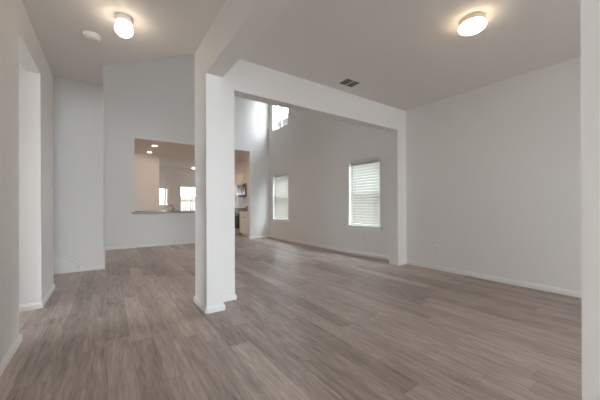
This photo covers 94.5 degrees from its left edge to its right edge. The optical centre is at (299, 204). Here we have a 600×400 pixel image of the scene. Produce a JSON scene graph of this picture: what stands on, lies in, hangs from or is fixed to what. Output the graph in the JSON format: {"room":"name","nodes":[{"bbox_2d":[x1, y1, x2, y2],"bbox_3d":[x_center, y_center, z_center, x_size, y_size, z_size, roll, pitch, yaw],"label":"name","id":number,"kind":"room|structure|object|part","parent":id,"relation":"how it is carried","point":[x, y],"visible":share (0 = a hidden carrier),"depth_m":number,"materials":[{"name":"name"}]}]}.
{"room":"empty living room","nodes":[
{"label":"empty living room","id":0,"kind":"room"},
{"bbox_2d":[19,61,25,304],"bbox_3d":[-3.862,-0.290,2.151,2.527,2.740,0.110,0,0,-35],"label":"wall","id":1,"kind":"structure","parent":0,"point":[22,73],"depth_m":2.81,"materials":[{"name":"white paint"}]},
{"bbox_2d":[19,284,54,311],"bbox_3d":[-3.969,1.046,2.508,2.554,0.066,0.852,0,0,-35],"label":"baseboard","id":2,"kind":"structure","parent":1,"relation":"attached to","point":[37,305],"depth_m":2.87,"materials":[{"name":"white wood"}]},
{"bbox_2d":[0,0,53,361],"bbox_3d":[-0.776,-0.301,0.033,0.112,2.740,8.541,0,0,-35],"label":"wall","id":3,"kind":"structure","parent":0,"point":[19,41],"depth_m":2.39,"materials":[{"name":"white paint"}]},
{"bbox_2d":[0,334,22,375],"bbox_3d":[-0.282,1.034,-0.656,0.126,0.066,6.852,0,0,-35],"label":"baseboard","id":4,"kind":"structure","parent":3,"relation":"attached to","point":[8,356],"depth_m":1.93,"materials":[{"name":"white wood"}]},
{"bbox_2d":[53,65,103,266],"bbox_3d":[-5.022,-1.691,3.573,4.058,5.550,0.150,0,0,-35],"label":"wall","id":5,"kind":"structure","parent":0,"point":[78,199],"depth_m":4.48,"materials":[{"name":"white paint"}]},
{"bbox_2d":[53,254,80,273],"bbox_3d":[-4.599,0.184,3.761,2.558,1.792,0.018,0,0,-35],"label":"trim","id":6,"kind":"structure","parent":5,"relation":"attached to","point":[61,265],"depth_m":4.36,"materials":[{"name":"white paint"}]},
{"bbox_2d":[53,252,81,268],"bbox_3d":[-4.594,0.159,3.759,2.580,1.767,0.030,0,0,-35],"label":"cap","id":7,"kind":"object","parent":6,"relation":"on","point":[57,254],"visible":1,"depth_m":4.39,"materials":[{"name":"white"}]},
{"bbox_2d":[81,241,194,270],"bbox_3d":[-2.917,1.043,6.380,3.192,0.066,2.388,0,0,-35],"label":"baseboard","id":8,"kind":"structure","parent":5,"relation":"attached to","point":[98,267],"depth_m":6.86,"materials":[{"name":"white"}]},
{"bbox_2d":[103,65,103,196],"bbox_3d":[-4.098,-1.695,5.664,0.150,5.550,2.223,0,0,-35],"label":"wall","id":9,"kind":"structure","parent":0,"point":[103,65],"depth_m":5.20,"materials":[{"name":"white paint"}]},
{"bbox_2d":[134,154,159,210],"bbox_3d":[-6.200,-0.295,10.374,1.300,2.765,2.890,0,0,-35],"label":"wall","id":10,"kind":"structure","parent":0,"point":[147,188],"depth_m":9.34,"materials":[{"name":"white paint"}]},
{"bbox_2d":[159,167,194,209],"bbox_3d":[-5.935,-0.388,12.412,4.366,2.950,0.150,0,0,-35],"label":"wall","id":11,"kind":"structure","parent":0,"point":[171,178],"depth_m":12.51,"materials":[{"name":"white paint"}]},
{"bbox_2d":[160,188,167,205],"bbox_3d":[-6.209,-0.342,12.267,0.650,0.800,0.055,0,0,-35],"label":"window","id":12,"kind":"structure","parent":11,"relation":"in","point":[160,188],"depth_m":12.43,"materials":[{"name":"white plastic"}]},
{"bbox_2d":[180,186,194,209],"bbox_3d":[-5.096,-0.169,12.970,1.060,1.375,0.175,0,0,-35],"label":"window","id":13,"kind":"structure","parent":11,"relation":"in","point":[190,200],"depth_m":12.98,"materials":[{"name":"white plastic"}]},
{"bbox_2d":[104,54,269,246],"bbox_3d":[-2.949,-1.699,7.912,4.608,5.550,0.150,0,0,-35],"label":"wall","id":14,"kind":"structure","parent":0,"point":[152,99],"depth_m":7.25,"materials":[{"name":"white paint"}]},
{"bbox_2d":[132,211,194,213],"bbox_3d":[-3.428,0.199,7.564,1.992,0.045,0.225,0,0,-35],"label":"bar ledge","id":15,"kind":"object","parent":14,"relation":"attached to","point":[156,211],"visible":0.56,"depth_m":7.38,"materials":[{"name":"stone"}]},
{"bbox_2d":[134,139,247,168],"bbox_3d":[-4.383,-1.776,10.266,4.466,0.185,5.352,0,0,-35],"label":"ceiling","id":16,"kind":"structure","parent":0,"point":[170,154],"depth_m":9.10,"materials":[{"name":"white paint"}]},
{"bbox_2d":[195,73,234,306],"bbox_3d":[-0.885,-0.114,3.012,0.384,2.366,0.427,0,0,-35],"label":"pillar entry","id":17,"kind":"structure","parent":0,"point":[214,104],"depth_m":2.81,"materials":[{"name":"white paint"}]},
{"bbox_2d":[194,294,236,313],"bbox_3d":[-0.881,1.036,3.012,0.413,0.066,0.456,0,0,-35],"label":"baseboard","id":18,"kind":"structure","parent":17,"relation":"attached to","point":[220,307],"depth_m":2.81,"materials":[{"name":"white wood"}]},
{"bbox_2d":[194,0,291,86],"bbox_3d":[-0.228,-1.486,1.874,0.169,0.374,3.052,0,0,-35],"label":"beam entry","id":19,"kind":"structure","parent":0,"point":[238,24],"depth_m":2.25,"materials":[{"name":"white paint"}]},
{"bbox_2d":[0,234,581,399],"bbox_3d":[-2.575,1.135,4.114,8.676,0.120,17.600,0,0,-35],"label":"floor","id":20,"kind":"structure","parent":0,"point":[304,322],"depth_m":2.27,"materials":[{"name":"plastic"}]},
{"bbox_2d":[135,210,194,211],"bbox_3d":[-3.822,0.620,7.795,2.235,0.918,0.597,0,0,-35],"label":"countertop","id":21,"kind":"structure","parent":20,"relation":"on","point":[158,210],"depth_m":7.86,"materials":[{"name":"grey stone"}]},
{"bbox_2d":[235,208,244,234],"bbox_3d":[-2.131,0.558,10.183,0.672,1.030,0.751,0,0,-35],"label":"stove","id":22,"kind":"object","parent":20,"relation":"on","point":[237,211],"visible":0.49,"depth_m":9.80,"materials":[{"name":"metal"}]},
{"bbox_3d":[-2.351,0.564,10.029,0.024,0.540,0.743,0,0,-35],"label":"oven door","id":23,"kind":"part","parent":22,"relation":"part of","materials":[{"name":"black glass"}]},
{"bbox_2d":[240,210,247,236],"bbox_3d":[-1.628,0.632,9.491,0.639,0.880,0.925,0,0,-35],"label":"base cabinet","id":24,"kind":"object","parent":20,"relation":"on","point":[243,214],"visible":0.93,"depth_m":9.42,"materials":[{"name":"white paint"}]},
{"bbox_3d":[-1.977,0.658,9.525,0.020,0.600,0.450,0,0,-35],"label":"door","id":25,"kind":"part","parent":24,"relation":"part of","materials":[{"name":"white paint"}]},
{"bbox_3d":[-1.848,0.278,9.338,0.020,0.140,0.905,0,0,-35],"label":"drawer","id":26,"kind":"part","parent":24,"relation":"part of","materials":[{"name":"white paint"}]},
{"bbox_3d":[-1.717,0.657,9.152,0.020,0.600,0.450,0,0,-35],"label":"door","id":27,"kind":"part","parent":24,"relation":"part of","materials":[{"name":"white paint"}]},
{"bbox_2d":[22,0,580,110],"bbox_3d":[0.223,-1.815,0.734,7.616,0.280,8.541,0,0,-35],"label":"ceiling","id":28,"kind":"structure","parent":0,"point":[406,55],"depth_m":2.83,"materials":[{"name":"white paint"}]},
{"bbox_2d":[83,31,100,42],"bbox_3d":[-2.045,-1.643,2.729,0.144,0.048,0.144,0,0,-35],"label":"smoke detector","id":29,"kind":"object","parent":28,"relation":"attached to","point":[90,36],"visible":1,"depth_m":2.70,"materials":[{"name":"white plastic"}]},
{"bbox_2d":[114,13,132,37],"bbox_3d":[-1.571,-1.585,2.475,0.142,0.168,0.142,0,0,-35],"label":"ceiling light","id":30,"kind":"object","parent":28,"relation":"attached to","point":[123,25],"visible":1,"depth_m":2.43,"materials":[{"name":"white glass"}]},
{"bbox_3d":[-1.570,-1.554,2.475,0.142,0.107,0.142,0,0,-35],"label":"globe","id":31,"kind":"part","parent":30,"relation":"part of","materials":[{"name":"white glass"}]},
{"bbox_2d":[336,77,362,87],"bbox_3d":[0.678,-1.672,3.807,0.284,0.008,0.216,0,0,-35],"label":"ceiling vent","id":32,"kind":"object","parent":28,"relation":"in","point":[348,82],"visible":1,"depth_m":3.80,"materials":[{"name":"metal"}]},
{"bbox_2d":[458,12,486,35],"bbox_3d":[1.561,-1.623,2.513,0.222,0.112,0.222,0,0,-35],"label":"ceiling light","id":33,"kind":"object","parent":28,"relation":"attached to","point":[473,23],"visible":1,"depth_m":2.45,"materials":[{"name":"white glass"}]},
{"bbox_2d":[390,130,405,261],"bbox_3d":[1.760,-0.123,4.981,0.245,2.366,0.163,0,0,-35],"label":"column","id":34,"kind":"structure","parent":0,"point":[397,138],"depth_m":4.91,"materials":[{"name":"white paint"}]},
{"bbox_2d":[389,260,406,265],"bbox_3d":[1.758,1.026,4.977,0.260,0.066,0.192,0,0,-35],"label":"baseboard","id":35,"kind":"structure","parent":34,"relation":"attached to","point":[399,263],"depth_m":4.89,"materials":[{"name":"white"}]},
{"bbox_2d":[235,56,580,291],"bbox_3d":[0.903,-1.712,6.547,0.150,5.550,17.300,0,0,-35],"label":"wall","id":36,"kind":"structure","parent":0,"point":[493,171],"depth_m":4.09,"materials":[{"name":"white paint"}]},
{"bbox_2d":[235,174,245,196],"bbox_3d":[-2.409,-0.756,10.846,0.366,0.880,0.655,0,0,-35],"label":"upper cabinet","id":37,"kind":"object","parent":36,"relation":"attached to","point":[236,175],"visible":0.14,"depth_m":10.65,"materials":[{"name":"white paint"}]},
{"bbox_3d":[-2.423,-0.755,10.638,0.020,0.868,0.318,0,0,-35],"label":"door","id":38,"kind":"part","parent":37,"relation":"part of","materials":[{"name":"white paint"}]},
{"bbox_2d":[238,171,246,183],"bbox_3d":[-2.001,-0.987,10.259,0.366,0.420,0.765,0,0,-35],"label":"upper cabinet","id":39,"kind":"object","parent":36,"relation":"attached to","point":[242,177],"visible":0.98,"depth_m":10.17,"materials":[{"name":"white paint"}]},
{"bbox_3d":[-2.216,-0.986,10.340,0.020,0.408,0.374,0,0,-35],"label":"door","id":40,"kind":"part","parent":39,"relation":"part of","materials":[{"name":"white paint"}]},
{"bbox_2d":[237,183,246,195],"bbox_3d":[-2.029,-0.564,10.239,0.437,0.415,0.755,0,0,-35],"label":"microwave","id":41,"kind":"object","parent":39,"relation":"attached to","point":[241,188],"visible":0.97,"depth_m":10.00,"materials":[{"name":"silver metal"}]},
{"bbox_3d":[-1.999,-0.987,10.029,0.020,0.408,0.374,0,0,-35],"label":"door","id":42,"kind":"part","parent":39,"relation":"part of","materials":[{"name":"white paint"}]},
{"bbox_2d":[275,106,282,129],"bbox_3d":[-0.527,-3.095,8.657,0.055,1.395,0.923,0,0,-35],"label":"window","id":43,"kind":"structure","parent":36,"relation":"in","point":[281,108],"depth_m":8.74,"materials":[{"name":"white glass"}]},
{"bbox_3d":[-0.527,-3.095,8.657,0.055,1.395,0.923,0,0,-35],"label":"frame","id":44,"kind":"part","parent":43,"relation":"part of","materials":[{"name":"white plastic"}]},
{"bbox_2d":[272,180,288,222],"bbox_3d":[-0.567,-0.218,8.623,0.175,1.487,1.023,0,0,-35],"label":"window","id":45,"kind":"structure","parent":36,"relation":"in","point":[286,219],"depth_m":8.51,"materials":[{"name":"white plastic"}]},
{"bbox_2d":[273,173,287,218],"bbox_3d":[-0.582,-0.262,8.613,0.082,1.397,0.903,0,0,-35],"label":"window blind","id":46,"kind":"object","parent":45,"relation":"attached to","point":[281,185],"visible":0.77,"depth_m":8.63,"materials":[{"name":"white plastic"}]},
{"bbox_3d":[-0.587,0.486,8.607,0.120,0.079,1.023,0,0,-35],"label":"sill","id":47,"kind":"part","parent":45,"relation":"part of","materials":[{"name":"white"}]},
{"bbox_2d":[223,59,405,131],"bbox_3d":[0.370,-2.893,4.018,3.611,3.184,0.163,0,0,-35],"label":"header","id":48,"kind":"object","parent":36,"relation":"attached to","point":[248,80],"visible":0.31,"depth_m":3.75,"materials":[{"name":"white paint"}]},
{"bbox_2d":[248,235,389,260],"bbox_3d":[0.072,1.032,7.002,0.708,0.066,5.088,0,0,-35],"label":"baseboard","id":49,"kind":"structure","parent":36,"relation":"attached to","point":[266,236],"depth_m":6.67,"materials":[{"name":"white"}]},
{"bbox_2d":[346,223,381,230],"bbox_3d":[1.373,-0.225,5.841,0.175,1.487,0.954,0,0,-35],"label":"window sill","id":50,"kind":"structure","parent":36,"relation":"in","point":[363,227],"depth_m":5.75,"materials":[{"name":"white plastic"}]},
{"bbox_2d":[350,156,379,226],"bbox_3d":[1.358,-0.268,5.831,0.082,1.397,0.834,0,0,-35],"label":"window blind","id":51,"kind":"object","parent":36,"relation":"attached to","point":[365,179],"visible":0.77,"depth_m":5.82,"materials":[{"name":"white plastic"}]},
{"bbox_3d":[1.369,0.419,5.837,0.052,0.022,0.834,0,0,-35],"label":"rail","id":52,"kind":"part","parent":51,"relation":"part of","materials":[{"name":"white plastic"}]},
{"bbox_2d":[406,260,580,297],"bbox_3d":[3.849,1.019,2.193,0.014,0.066,6.797,0,0,-35],"label":"baseboard","id":53,"kind":"structure","parent":36,"relation":"attached to","point":[456,271],"depth_m":3.75,"materials":[{"name":"white wood"}]},
{"bbox_2d":[580,0,599,399],"bbox_3d":[1.776,-0.310,-0.993,0.169,2.740,3.938,0,0,-35],"label":"wall","id":54,"kind":"structure","parent":0,"point":[589,9],"depth_m":0.56,"materials":[{"name":"white paint"}]},
{"label":"outside","id":55,"kind":"structure","parent":0,"visible":0},
{"bbox_3d":[-4.761,1.333,15.574,70.000,0.100,59.000,0,0,-35],"label":"ground","id":56,"kind":"structure","parent":55,"visible":0},
{"bbox_2d":[164,189,165,204],"bbox_3d":[-6.407,-0.202,14.168,6.700,2.980,3.230,0,0,-35],"label":"porch roof","id":57,"kind":"structure","parent":56,"relation":"on","point":[164,189],"depth_m":15.22,"materials":[{"name":"white"}]},
{"bbox_2d":[160,196,194,209],"bbox_3d":[-7.401,0.367,16.207,8.400,1.790,0.056,0,0,-35],"label":"wooden fence","id":58,"kind":"object","parent":56,"relation":"on","point":[184,202],"visible":0.04,"depth_m":16.57,"materials":[{"name":"brown wood"}]},
{"bbox_2d":[277,112,378,166],"bbox_3d":[6.119,-3.905,14.457,10.400,10.300,12.700,0,0,-35],"label":"neighbor house","id":59,"kind":"structure","parent":56,"relation":"on","point":[285,116],"depth_m":15.90,"materials":[{"name":"white"}]}
]}

